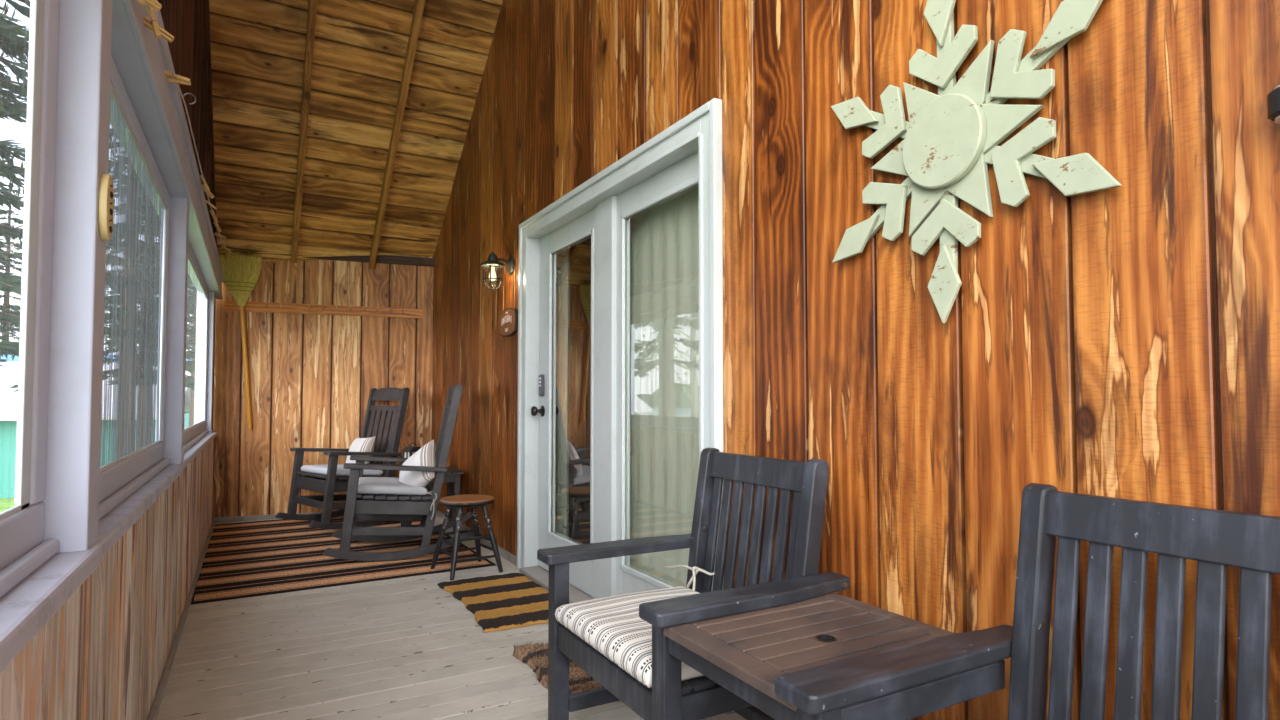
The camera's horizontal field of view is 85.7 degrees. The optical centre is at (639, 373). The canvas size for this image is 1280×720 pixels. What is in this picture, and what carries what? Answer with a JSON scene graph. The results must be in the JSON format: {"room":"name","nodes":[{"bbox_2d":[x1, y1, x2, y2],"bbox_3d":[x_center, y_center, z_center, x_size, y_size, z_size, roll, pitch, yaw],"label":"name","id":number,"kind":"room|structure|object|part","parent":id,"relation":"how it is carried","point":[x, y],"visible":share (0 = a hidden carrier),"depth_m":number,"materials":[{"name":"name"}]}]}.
{"room":"enclosed porch","nodes":[
{"label":"enclosed porch","id":0,"kind":"room"},
{"bbox_2d":[0,438,213,719],"bbox_3d":[-1.681,0.797,2.327,0.071,0.810,8.350,1,-2,-29],"label":"wall","id":1,"kind":"structure","parent":0,"point":[103,654],"depth_m":1.78,"materials":[{"name":"brown wood"}]},
{"bbox_2d":[0,0,59,597],"bbox_3d":[-0.357,-0.287,-0.009,0.049,1.127,2.875,1,-2,-29],"label":"window","id":2,"kind":"structure","parent":1,"relation":"in","point":[23,547],"depth_m":1.17,"materials":[{"name":"white paint"}]},
{"bbox_2d":[0,544,101,672],"bbox_3d":[-0.369,0.297,-0.011,0.155,0.041,2.960,1,-2,-29],"label":"trim","id":3,"kind":"structure","parent":1,"relation":"on","point":[30,604],"depth_m":0.98,"materials":[{"name":"paint"}]},
{"bbox_2d":[42,0,112,552],"bbox_3d":[-1.069,-0.245,1.299,0.087,1.140,0.105,1,-2,-29],"label":"trim","id":4,"kind":"structure","parent":1,"relation":"attached to","point":[71,501],"depth_m":1.26,"materials":[{"name":"white paint"}]},
{"bbox_2d":[98,174,113,240],"bbox_3d":[-1.021,-0.319,1.322,0.016,0.127,0.072,1,-2,-29],"label":"oval plaque","id":5,"kind":"object","parent":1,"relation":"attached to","point":[106,193],"visible":1,"depth_m":1.30,"materials":[{"name":"brown wood"}]},
{"bbox_2d":[99,55,169,518],"bbox_3d":[-1.549,-0.213,2.115,0.049,1.127,1.790,1,-2,-29],"label":"window","id":6,"kind":"structure","parent":1,"relation":"in","point":[122,472],"depth_m":2.13,"materials":[{"name":"clear glass"}]},
{"bbox_2d":[94,464,182,556],"bbox_3d":[-1.546,0.369,2.080,0.150,0.038,1.838,1,-2,-29],"label":"trim","id":7,"kind":"structure","parent":1,"relation":"on","point":[113,525],"depth_m":1.77,"materials":[{"name":"paint"}]},
{"bbox_2d":[163,197,188,463],"bbox_3d":[-1.997,-0.187,2.953,0.087,1.140,0.110,1,-2,-29],"label":"trim","id":8,"kind":"structure","parent":1,"relation":"attached to","point":[173,441],"depth_m":2.91,"materials":[{"name":"white paint"}]},
{"bbox_2d":[148,520,214,719],"bbox_3d":[-1.618,1.136,2.293,0.018,0.030,8.250,1,-2,-29],"label":"baseboard","id":9,"kind":"structure","parent":1,"relation":"attached to","point":[162,685],"depth_m":2.95,"materials":[{"name":"grey wood"}]},
{"bbox_2d":[184,242,208,451],"bbox_3d":[-2.738,-0.139,4.233,0.049,1.127,2.850,1,-2,-29],"label":"window","id":10,"kind":"structure","parent":1,"relation":"in","point":[194,433],"depth_m":4.88,"materials":[{"name":"white paint"}]},
{"bbox_2d":[182,430,217,468],"bbox_3d":[-2.835,0.448,4.372,0.144,0.036,3.418,1,-2,-29],"label":"trim","id":11,"kind":"structure","parent":1,"relation":"on","point":[193,451],"depth_m":3.88,"materials":[{"name":"paint"}]},
{"bbox_2d":[194,290,214,432],"bbox_3d":[-3.583,-0.091,5.696,0.116,1.140,0.530,1,-2,-29],"label":"window","id":12,"kind":"structure","parent":1,"relation":"attached to","point":[200,297],"depth_m":5.47,"materials":[{"name":"white paint"}]},
{"bbox_2d":[212,255,433,520],"bbox_3d":[-2.852,0.056,6.319,1.942,2.470,0.040,1,-2,-21],"label":"wall","id":13,"kind":"structure","parent":0,"point":[312,377],"depth_m":6.25,"materials":[{"name":"brown wood"}]},
{"bbox_2d":[201,0,217,250],"bbox_3d":[-2.244,-3.112,3.438,0.090,4.142,5.857,1,-2,-29],"label":"trim","id":14,"kind":"structure","parent":13,"relation":"attached to","point":[206,43],"depth_m":4.79,"materials":[{"name":"brown wood"}]},
{"bbox_2d":[213,512,321,521],"bbox_3d":[-2.841,1.269,6.247,1.784,0.040,0.020,1,-2,-20],"label":"baseboard","id":15,"kind":"structure","parent":13,"relation":"attached to","point":[254,517],"depth_m":6.03,"materials":[{"name":"wood"}]},
{"bbox_2d":[291,0,316,262],"bbox_3d":[-1.678,-3.132,3.716,0.045,4.118,5.830,1,-2,-29],"label":"trim","id":16,"kind":"structure","parent":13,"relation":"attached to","point":[312,7],"depth_m":5.12,"materials":[{"name":"brown wood"}]},
{"bbox_2d":[224,300,422,317],"bbox_3d":[-2.840,-0.586,6.283,1.650,0.088,0.074,1,-2,-21],"label":"peg rail","id":17,"kind":"object","parent":13,"relation":"attached to","point":[270,307],"visible":1,"depth_m":6.29,"materials":[{"name":"brown wood"}]},
{"bbox_3d":[-3.470,-0.624,6.061,0.015,0.008,0.050,1,-2,-29],"label":"hook","id":18,"kind":"object","parent":17,"relation":"attached to","visible":0},
{"bbox_2d":[218,252,262,428],"bbox_3d":[-3.499,-0.288,5.959,0.406,1.535,0.105,1,-2,-29],"label":"broom","id":19,"kind":"object","parent":18,"relation":"hanging from","point":[241,273],"visible":0.9,"depth_m":5.98,"materials":[{"name":"wicker"}]},
{"bbox_3d":[-3.436,-0.077,6.010,0.036,1.115,0.122,-2,-3,41],"label":"handle","id":20,"kind":"part","parent":19,"relation":"part of","materials":[{"name":"wood"}]},
{"bbox_2d":[302,255,433,266],"bbox_3d":[-2.839,-1.085,6.326,1.942,0.075,0.035,1,-2,-21],"label":"trim","id":21,"kind":"structure","parent":13,"relation":"attached to","point":[387,259],"depth_m":6.49,"materials":[{"name":"brown wood"}]},
{"bbox_2d":[369,0,424,269],"bbox_3d":[-1.111,-3.121,4.034,0.045,4.118,5.830,1,-2,-29],"label":"trim","id":22,"kind":"structure","parent":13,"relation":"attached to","point":[419,4],"depth_m":5.35,"materials":[{"name":"brown wood"}]},
{"bbox_2d":[209,0,502,262],"bbox_3d":[-1.563,-3.122,3.921,2.300,4.261,6.067,1,-2,-29],"label":"ceiling","id":23,"kind":"structure","parent":0,"point":[258,47],"depth_m":5.27,"materials":[{"name":"brown wood"}]},
{"bbox_2d":[156,515,745,719],"bbox_3d":[-0.900,1.197,2.792,1.920,0.062,8.421,1,-2,-29],"label":"floor","id":24,"kind":"structure","parent":0,"point":[404,648],"depth_m":2.79,"materials":[{"name":"grey paint"}]},
{"bbox_2d":[191,515,495,604],"bbox_3d":[-2.283,1.244,5.082,1.650,0.006,2.560,1,-2,-31],"label":"striped rug","id":25,"kind":"object","parent":24,"relation":"on","point":[267,557],"visible":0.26,"depth_m":4.49,"materials":[{"name":"brown fabric"}]},
{"bbox_2d":[275,387,409,529],"bbox_3d":[-2.468,0.689,5.929,0.716,1.152,0.996,-2,-3,41],"label":"rocking chair","id":26,"kind":"object","parent":25,"relation":"on","point":[330,483],"visible":0.61,"depth_m":5.88,"materials":[{"name":"grey wood"}]},
{"bbox_3d":[-2.926,0.923,5.865,0.044,0.530,0.117,-2,-3,41],"label":"leg","id":27,"kind":"part","parent":26,"relation":"part of","materials":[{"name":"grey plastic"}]},
{"bbox_3d":[-2.744,0.671,6.085,0.096,0.074,0.642,-2,-3,41],"label":"arm","id":28,"kind":"part","parent":26,"relation":"part of","materials":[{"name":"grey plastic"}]},
{"bbox_3d":[-2.456,0.909,5.460,0.044,0.530,0.117,-2,-3,41],"label":"leg","id":29,"kind":"part","parent":26,"relation":"part of","materials":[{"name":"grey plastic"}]},
{"bbox_2d":[301,464,382,475],"bbox_3d":[-2.529,0.815,5.854,0.530,0.094,0.459,-2,-3,41],"label":"seat pad","id":30,"kind":"object","parent":26,"relation":"on","point":[317,469],"visible":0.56,"depth_m":5.72,"materials":[{"name":"grey fabric"}]},
{"bbox_2d":[346,437,375,463],"bbox_3d":[-2.414,0.691,5.946,0.171,0.316,0.407,2,-3,-42],"label":"throw pillow","id":31,"kind":"object","parent":30,"relation":"on","point":[359,444],"visible":0.47,"depth_m":5.86,"materials":[{"name":"white fabric"}]},
{"bbox_3d":[-2.274,0.657,5.681,0.096,0.074,0.642,-2,-3,41],"label":"arm","id":32,"kind":"part","parent":26,"relation":"part of","materials":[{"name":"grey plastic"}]},
{"bbox_3d":[-2.528,0.672,6.282,0.040,1.088,0.264,-2,-3,41],"label":"post","id":33,"kind":"part","parent":26,"relation":"part of","materials":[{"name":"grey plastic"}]},
{"bbox_3d":[-2.273,0.306,6.170,0.510,0.045,0.035,-2,-3,41],"label":"rail","id":34,"kind":"part","parent":26,"relation":"part of","materials":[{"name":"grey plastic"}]},
{"bbox_3d":[-2.111,0.660,5.924,0.040,1.088,0.264,-2,-3,41],"label":"post","id":35,"kind":"part","parent":26,"relation":"part of","materials":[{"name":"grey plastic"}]},
{"bbox_2d":[322,385,482,560],"bbox_3d":[-1.647,0.652,4.853,0.997,1.152,0.716,1,-2,-19],"label":"rocking chair","id":36,"kind":"object","parent":25,"relation":"on","point":[367,507],"visible":0.85,"depth_m":4.58,"materials":[{"name":"grey wood"}]},
{"bbox_3d":[-1.866,0.874,4.440,0.117,0.530,0.044,1,-2,-19],"label":"leg","id":37,"kind":"part","parent":36,"relation":"part of","materials":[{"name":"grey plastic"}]},
{"bbox_3d":[-2.071,0.894,5.025,0.117,0.530,0.044,1,-2,-19],"label":"leg","id":38,"kind":"part","parent":36,"relation":"part of","materials":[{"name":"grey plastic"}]},
{"bbox_3d":[-1.808,0.638,5.126,0.642,0.074,0.096,1,-2,-19],"label":"arm","id":39,"kind":"part","parent":36,"relation":"part of","materials":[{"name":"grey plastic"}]},
{"bbox_3d":[-1.603,0.618,4.541,0.642,0.074,0.096,1,-2,-19],"label":"arm","id":40,"kind":"part","parent":36,"relation":"part of","materials":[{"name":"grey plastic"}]},
{"bbox_2d":[357,477,436,519],"bbox_3d":[-1.699,0.857,4.804,0.520,0.250,0.574,1,-2,-19],"label":"seat pad","id":41,"kind":"object","parent":36,"relation":"on","point":[366,485],"visible":0.74,"depth_m":4.61,"materials":[{"name":"grey fabric"}]},
{"bbox_2d":[399,439,435,500],"bbox_3d":[-1.534,0.672,4.753,0.479,0.444,0.178,-1,-2,33],"label":"throw pillow","id":42,"kind":"object","parent":41,"relation":"on","point":[426,455],"visible":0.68,"depth_m":4.67,"materials":[{"name":"white fabric"}]},
{"bbox_3d":[-1.522,0.634,5.189,0.264,1.088,0.040,1,-2,-19],"label":"post","id":43,"kind":"part","parent":36,"relation":"part of","materials":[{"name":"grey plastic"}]},
{"bbox_3d":[-1.341,0.616,4.670,0.264,1.088,0.040,1,-2,-19],"label":"post","id":44,"kind":"part","parent":36,"relation":"part of","materials":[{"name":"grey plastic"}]},
{"bbox_2d":[398,467,463,531],"bbox_3d":[-1.674,1.009,5.496,0.448,0.482,0.450,1,-2,-24],"label":"side table","id":45,"kind":"object","parent":25,"relation":"on","point":[452,475],"visible":0.23,"depth_m":5.39,"materials":[{"name":"grey wood"}]},
{"bbox_3d":[-1.763,1.011,5.258,0.044,0.462,0.044,1,-2,-24],"label":"leg","id":46,"kind":"part","parent":45,"relation":"part of","materials":[{"name":"black wood"}]},
{"bbox_2d":[402,443,420,463],"bbox_3d":[-1.807,0.657,5.491,0.120,0.222,0.129,-2,-3,41],"label":"lantern","id":47,"kind":"object","parent":45,"relation":"on","point":[408,451],"visible":0.32,"depth_m":5.45,"materials":[{"name":"black metal"}]},
{"bbox_3d":[-1.583,1.028,5.734,0.044,0.462,0.044,1,-2,-24],"label":"leg","id":48,"kind":"part","parent":45,"relation":"part of","materials":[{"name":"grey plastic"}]},
{"bbox_3d":[-1.435,1.016,5.406,0.044,0.462,0.044,1,-2,-24],"label":"leg","id":49,"kind":"part","parent":45,"relation":"part of","materials":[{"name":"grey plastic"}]},
{"bbox_2d":[430,494,502,580],"bbox_3d":[-1.074,0.995,4.279,0.340,0.455,0.340,2,-3,-37],"label":"round stool","id":50,"kind":"object","parent":24,"relation":"on","point":[460,502],"visible":1,"depth_m":4.24,"materials":[{"name":"black wood"}]},
{"bbox_3d":[-1.235,1.014,4.301,0.145,0.419,0.038,0,-2,10],"label":"leg","id":51,"kind":"part","parent":50,"relation":"part of","materials":[{"name":"black wood"}]},
{"bbox_3d":[-1.097,1.008,4.117,0.038,0.419,0.145,0,-2,10],"label":"leg","id":52,"kind":"part","parent":50,"relation":"part of","materials":[{"name":"black wood"}]},
{"bbox_3d":[-1.074,0.793,4.285,0.336,0.033,0.336,2,-3,-37],"label":"seat","id":53,"kind":"part","parent":50,"relation":"part of","materials":[{"name":"brown wood"}]},
{"bbox_3d":[-1.074,0.773,4.286,0.329,0.010,0.329,2,-3,-37],"label":"seat","id":54,"kind":"part","parent":50,"relation":"part of","materials":[{"name":"brown wood"}]},
{"bbox_3d":[-1.053,1.019,4.439,0.038,0.419,0.145,0,-2,5],"label":"leg","id":55,"kind":"part","parent":50,"relation":"part of","materials":[{"name":"black wood"}]},
{"bbox_3d":[-0.913,1.012,4.255,0.145,0.419,0.038,0,-2,10],"label":"leg","id":56,"kind":"part","parent":50,"relation":"part of","materials":[{"name":"black wood"}]},
{"bbox_2d":[437,573,548,631],"bbox_3d":[-0.717,1.187,3.669,0.508,0.017,0.959,1,-2,-29],"label":"coir doormat","id":57,"kind":"object","parent":24,"relation":"on","point":[511,600],"visible":0.84,"depth_m":3.61,"materials":[{"name":"multicoloured fabric"}]},
{"bbox_2d":[513,641,615,701],"bbox_3d":[-0.185,1.133,2.716,0.476,0.065,0.644,1,-2,-29],"label":"mat","id":58,"kind":"object","parent":24,"relation":"on","point":[535,656],"visible":0.19,"depth_m":2.65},
{"bbox_2d":[537,447,1279,719],"bbox_3d":[0.404,0.674,1.507,0.618,0.898,1.908,1,-2,-29],"label":"chair","id":59,"kind":"object","parent":24,"relation":"on","point":[778,649],"visible":0.94,"depth_m":1.34,"materials":[{"name":"grey paint"}]},
{"bbox_3d":[-0.255,0.868,2.161,0.050,0.557,0.056,1,-2,-29],"label":"leg","id":60,"kind":"part","parent":59,"relation":"part of","materials":[{"name":"grey paint"}]},
{"bbox_3d":[-0.098,0.802,1.879,0.032,0.075,0.594,1,-2,-29],"label":"seat rail","id":61,"kind":"part","parent":59,"relation":"part of","materials":[{"name":"grey paint"}]},
{"bbox_3d":[-0.036,0.577,2.300,0.618,0.033,0.100,1,-2,-29],"label":"arm","id":62,"kind":"part","parent":59,"relation":"part of","materials":[{"name":"grey paint"}]},
{"bbox_2d":[554,565,713,687],"bbox_3d":[0.097,0.652,2.032,0.544,0.224,0.644,1,-2,-29],"label":"seat cushion","id":63,"kind":"object","parent":59,"relation":"on","point":[613,626],"visible":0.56,"depth_m":1.92,"materials":[{"name":"white fabric"}]},
{"bbox_3d":[0.061,0.848,1.594,0.050,0.557,0.056,1,-2,-29],"label":"leg","id":64,"kind":"part","parent":59,"relation":"part of","materials":[{"name":"grey paint"}]},
{"bbox_3d":[0.314,0.736,2.111,0.035,0.047,0.476,1,-2,-29],"label":"rail","id":65,"kind":"part","parent":59,"relation":"part of","materials":[{"name":"grey paint"}]},
{"bbox_3d":[0.213,0.703,2.350,0.126,0.898,0.045,1,-2,-29],"label":"post","id":66,"kind":"part","parent":59,"relation":"part of","materials":[{"name":"grey paint"}]},
{"bbox_3d":[0.257,0.804,1.739,0.432,0.065,0.028,1,-2,-29],"label":"seat rail","id":67,"kind":"part","parent":59,"relation":"part of","materials":[{"name":"grey paint"}]},
{"bbox_3d":[0.286,0.557,1.722,0.618,0.033,0.100,1,-2,-29],"label":"arm","id":68,"kind":"part","parent":59,"relation":"part of","materials":[{"name":"grey paint"}]},
{"bbox_3d":[0.367,0.301,2.155,0.040,0.083,0.476,1,-2,-29],"label":"rail","id":69,"kind":"part","parent":59,"relation":"part of","materials":[{"name":"grey paint"}]},
{"bbox_3d":[0.464,0.688,1.901,0.126,0.898,0.045,1,-2,-29],"label":"post","id":70,"kind":"part","parent":59,"relation":"part of","materials":[{"name":"grey paint"}]},
{"bbox_3d":[0.303,0.833,1.161,0.050,0.557,0.056,1,-2,-29],"label":"leg","id":71,"kind":"part","parent":59,"relation":"part of","materials":[{"name":"grey paint"}]},
{"bbox_3d":[0.522,0.542,1.300,0.618,0.033,0.100,1,-2,-29],"label":"arm","id":72,"kind":"part","parent":59,"relation":"part of","materials":[{"name":"grey paint"}]},
{"bbox_3d":[0.527,0.602,1.294,0.462,0.057,0.036,1,-2,-29],"label":"table rail","id":73,"kind":"part","parent":59,"relation":"part of","materials":[{"name":"grey paint"}]},
{"bbox_3d":[0.771,0.668,1.350,0.126,0.898,0.045,1,-2,-29],"label":"post","id":74,"kind":"part","parent":59,"relation":"part of","materials":[{"name":"grey paint"}]},
{"bbox_3d":[0.925,0.266,1.155,0.040,0.083,0.476,1,-2,-29],"label":"rail","id":75,"kind":"part","parent":59,"relation":"part of","materials":[{"name":"grey paint"}]},
{"bbox_2d":[569,235,590,544],"bbox_3d":[0.930,-0.048,4.223,2.650,2.670,3.250,1,-2,-29],"label":"wall","id":76,"kind":"structure","parent":0,"point":[580,251],"depth_m":5.25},
{"bbox_2d":[519,566,595,602],"bbox_3d":[-0.177,1.176,3.445,0.220,0.030,1.920,1,-2,-29],"label":"trim","id":77,"kind":"structure","parent":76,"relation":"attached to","point":[539,575],"depth_m":3.94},
{"bbox_2d":[596,196,629,597],"bbox_3d":[-0.137,0.139,3.486,0.105,2.045,0.180,1,-2,-29],"label":"trim","id":78,"kind":"structure","parent":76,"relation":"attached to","point":[606,209],"depth_m":3.44,"materials":[{"name":"white paint"}]},
{"bbox_2d":[630,183,698,586],"bbox_3d":[0.171,0.103,3.087,0.013,2.050,1.020,1,-2,-29],"label":"curtain","id":79,"kind":"object","parent":76,"relation":"hanging from","point":[664,236],"visible":0.48,"depth_m":3.20,"materials":[{"name":"white fabric"}]},
{"bbox_2d":[432,0,1279,719],"bbox_3d":[-0.040,-2.005,3.260,0.051,6.375,8.200,1,-2,-29],"label":"wall","id":80,"kind":"structure","parent":0,"point":[1123,342],"depth_m":1.74,"materials":[{"name":"brown wood"}]},
{"bbox_2d":[436,509,516,565],"bbox_3d":[-0.030,1.153,3.063,0.018,0.050,8.040,1,-2,-29],"label":"baseboard","id":81,"kind":"structure","parent":80,"relation":"attached to","point":[505,554],"depth_m":4.71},
{"bbox_2d":[480,251,514,289],"bbox_3d":[-0.952,-0.683,4.572,0.210,0.257,0.160,1,-2,-29],"label":"wall lantern","id":82,"kind":"object","parent":80,"relation":"attached to","point":[493,263],"visible":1,"depth_m":4.55,"materials":[{"name":"metal"}]},
{"bbox_3d":[-0.974,-0.660,4.559,0.052,0.096,0.052,1,-2,-29],"label":"bulb","id":83,"kind":"part","parent":82,"relation":"part of","materials":[{"name":"white glass"}]},
{"bbox_2d":[499,308,517,336],"bbox_3d":[-0.881,-0.346,4.625,0.025,0.189,0.336,1,-2,-29],"label":"wooden sign","id":84,"kind":"object","parent":80,"relation":"attached to","point":[508,324],"visible":0.99,"depth_m":4.59,"materials":[{"name":"brown wood"}]},
{"bbox_2d":[531,208,596,597],"bbox_3d":[-0.396,0.154,3.937,0.189,2.037,0.880,1,-2,-29],"label":"door","id":85,"kind":"structure","parent":80,"relation":"in","point":[582,575],"depth_m":4.15,"materials":[{"name":"white paint"}]},
{"bbox_3d":[-0.630,0.228,4.233,0.072,0.068,0.068,1,-2,-29],"label":"knob","id":86,"kind":"part","parent":85,"relation":"part of","materials":[{"name":"brown metal"}]},
{"bbox_2d":[555,245,569,539],"bbox_3d":[-0.492,0.144,4.268,0.030,2.050,0.270,1,-2,-29],"label":"curtain","id":87,"kind":"object","parent":85,"relation":"hanging from","point":[563,255],"visible":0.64,"depth_m":4.23,"materials":[{"name":"beige fabric"}]},
{"bbox_2d":[517,98,723,590],"bbox_3d":[-0.185,0.102,3.483,0.154,2.180,2.150,1,-2,-29],"label":"trim","id":88,"kind":"structure","parent":80,"relation":"attached to","point":[700,131],"depth_m":3.08,"materials":[{"name":"white paint"}]},
{"bbox_2d":[616,152,698,594],"bbox_3d":[0.106,0.122,3.035,0.053,2.037,0.865,1,-2,-29],"label":"door","id":89,"kind":"structure","parent":80,"relation":"in","point":[684,174],"depth_m":3.33,"materials":[{"name":"white paint"}]},
{"bbox_2d":[831,0,1121,322],"bbox_3d":[0.754,-0.568,1.693,0.047,0.888,0.769,1,-2,-29],"label":"decoration","id":90,"kind":"object","parent":80,"relation":"attached to","point":[950,137],"visible":1,"depth_m":1.66,"materials":[{"name":"paint"}]},
{"bbox_2d":[1267,85,1279,123],"bbox_3d":[1.058,-0.437,1.109,0.084,0.052,0.068,1,-2,-29],"label":"wall fixture","id":91,"kind":"object","parent":80,"relation":"attached to","point":[1273,98],"visible":1,"depth_m":1.11,"materials":[{"name":"black metal"}]},
{"bbox_3d":[-2.330,-3.021,3.427,0.019,4.217,5.662,1,-2,-29],"label":"wall","id":92,"kind":"structure","parent":0,"visible":0},
{"bbox_2d":[111,0,223,299],"bbox_3d":[-1.659,-0.865,2.340,0.165,0.197,8.250,1,-2,-29],"label":"trim","id":93,"kind":"structure","parent":92,"relation":"attached to","point":[140,60],"depth_m":2.21,"materials":[{"name":"white paint"}]},
{"bbox_2d":[158,0,210,216],"bbox_3d":[-2.331,-2.610,3.544,0.090,3.385,3.640,1,-2,-29],"label":"trim","id":94,"kind":"structure","parent":92,"relation":"attached to","point":[182,19],"depth_m":4.01,"materials":[{"name":"brown wood"}]},
{"bbox_2d":[180,93,195,104],"bbox_3d":[-1.554,-0.948,2.373,0.049,0.042,0.006,1,-2,-29],"label":"hook","id":95,"kind":"object","parent":92,"relation":"attached to","point":[193,95],"visible":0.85,"depth_m":2.38,"materials":[{"name":"metal"}]},
{"bbox_2d":[144,4,226,250],"bbox_3d":[-2.288,-0.920,3.675,0.017,0.391,5.211,1,-2,-29],"label":"clothesline","id":96,"kind":"object","parent":95,"relation":"hanging from","point":[145,5],"visible":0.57,"depth_m":2.36,"materials":[{"name":"fabric"}]},
{"bbox_2d":[144,0,161,10],"bbox_3d":[-1.070,-0.812,1.481,0.072,0.044,0.016,2,-3,-41],"label":"clothespin","id":97,"kind":"object","parent":96,"relation":"attached to","point":[154,4],"visible":0.98,"depth_m":1.49,"materials":[{"name":"brown wood"}]},
{"bbox_2d":[147,5,160,37],"bbox_3d":[-1.161,-0.843,1.649,0.022,0.074,0.029,-2,-3,41],"label":"clothespin","id":98,"kind":"object","parent":96,"relation":"attached to","point":[154,21],"visible":0.75,"depth_m":1.64,"materials":[{"name":"brown wood"}]},
{"bbox_2d":[143,16,173,41],"bbox_3d":[-1.196,-0.855,1.710,0.068,0.048,0.015,2,-3,-37],"label":"clothespin","id":99,"kind":"object","parent":96,"relation":"attached to","point":[164,33],"visible":0.67,"depth_m":1.71,"materials":[{"name":"brown wood"}]},
{"bbox_2d":[164,70,189,82],"bbox_3d":[-1.416,-0.908,2.105,0.075,0.018,0.021,2,-3,-40],"label":"clothespin","id":100,"kind":"object","parent":96,"relation":"attached to","point":[167,73],"visible":0.75,"depth_m":2.10,"materials":[{"name":"brown wood"}]},
{"bbox_2d":[166,78,190,84],"bbox_3d":[-1.446,-0.914,2.158,0.021,0.026,0.074,-1,-2,31],"label":"clothespin","id":101,"kind":"object","parent":96,"relation":"attached to","point":[177,81],"visible":0.77,"depth_m":2.15,"materials":[{"name":"brown wood"}]},
{"bbox_2d":[200,175,209,190],"bbox_3d":[-2.033,-0.892,3.226,0.021,0.071,0.046,-2,-3,41],"label":"clothespin","id":102,"kind":"object","parent":96,"relation":"attached to","point":[205,183],"visible":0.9,"depth_m":3.22,"materials":[{"name":"brown wood"}]},
{"bbox_2d":[201,184,214,198],"bbox_3d":[-2.116,-0.892,3.375,0.061,0.062,0.015,2,-3,-39],"label":"clothespin","id":103,"kind":"object","parent":96,"relation":"attached to","point":[209,193],"visible":0.8,"depth_m":3.38,"materials":[{"name":"brown wood"}]},
{"bbox_2d":[210,210,217,222],"bbox_3d":[-2.408,-0.891,3.900,0.042,0.073,0.019,2,-3,-38],"label":"clothespin","id":104,"kind":"object","parent":96,"relation":"attached to","point":[214,216],"visible":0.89,"depth_m":3.90,"materials":[{"name":"brown wood"}]},
{"bbox_2d":[213,222,220,231],"bbox_3d":[-2.602,-0.905,4.250,0.021,0.055,0.063,0,-2,-1],"label":"clothespin","id":105,"kind":"object","parent":96,"relation":"attached to","point":[217,227],"visible":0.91,"depth_m":4.25,"materials":[{"name":"brown wood"}]},
{"bbox_2d":[214,232,225,238],"bbox_3d":[-2.798,-0.921,4.600,0.017,0.032,0.074,-1,-2,31],"label":"clothespin","id":106,"kind":"object","parent":96,"relation":"attached to","point":[215,233],"visible":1,"depth_m":4.59,"materials":[{"name":"brown wood"}]},
{"label":"outside","id":107,"kind":"structure","parent":0,"visible":0},
{"bbox_2d":[0,498,15,512],"bbox_3d":[-18.425,3.178,15.935,15.550,0.100,74.000,1,-2,-29],"label":"ground","id":108,"kind":"structure","parent":107,"point":[5,503],"depth_m":16.82,"materials":[{"name":"green plant"}]},
{"bbox_2d":[0,188,23,340],"bbox_3d":[-27.913,-2.373,30.317,3.274,12.001,3.378,1,-2,-21],"label":"spruce tree","id":109,"kind":"object","parent":108,"relation":"on","point":[6,303],"visible":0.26,"depth_m":30.37,"materials":[{"name":"green plant"}]},
{"bbox_2d":[0,0,125,366],"bbox_3d":[-6.837,-2.186,7.025,2.729,10.001,2.815,1,-2,-29],"label":"spruce tree","id":110,"kind":"object","parent":108,"relation":"on","point":[12,45],"visible":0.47,"depth_m":7.25,"materials":[{"name":"green plant"}]},
{"bbox_2d":[0,355,190,497],"bbox_3d":[-17.887,1.339,19.872,9.200,3.850,6.000,1,-2,-17],"label":"building","id":111,"kind":"structure","parent":108,"relation":"on","point":[9,373],"depth_m":17.76,"materials":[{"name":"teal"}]},
{"bbox_2d":[10,136,196,452],"bbox_3d":[-8.081,-1.797,11.001,2.592,9.501,2.675,0,-2,-13],"label":"spruce tree","id":112,"kind":"object","parent":108,"relation":"on","point":[190,364],"visible":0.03,"depth_m":11.09,"materials":[{"name":"green plant"}]},
{"bbox_2d":[103,205,196,446],"bbox_3d":[-10.548,-1.913,14.850,2.816,10.001,2.729,0,-2,3],"label":"spruce tree","id":113,"kind":"object","parent":108,"relation":"on","point":[191,293],"visible":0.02,"depth_m":14.79,"materials":[{"name":"green plant"}]},
{"bbox_2d":[138,285,192,349],"bbox_3d":[-16.992,-2.058,25.014,3.002,11.001,3.097,-1,-2,36],"label":"spruce tree","id":114,"kind":"object","parent":108,"relation":"on","point":[189,320],"visible":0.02,"depth_m":25.10,"materials":[{"name":"green plant"}]},
{"bbox_2d":[185,275,196,426],"bbox_3d":[-11.922,-1.780,18.652,2.815,10.001,2.729,-1,-2,20],"label":"spruce tree","id":115,"kind":"object","parent":108,"relation":"on","point":[191,410],"visible":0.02,"depth_m":18.39,"materials":[{"name":"green plant"}]}
]}

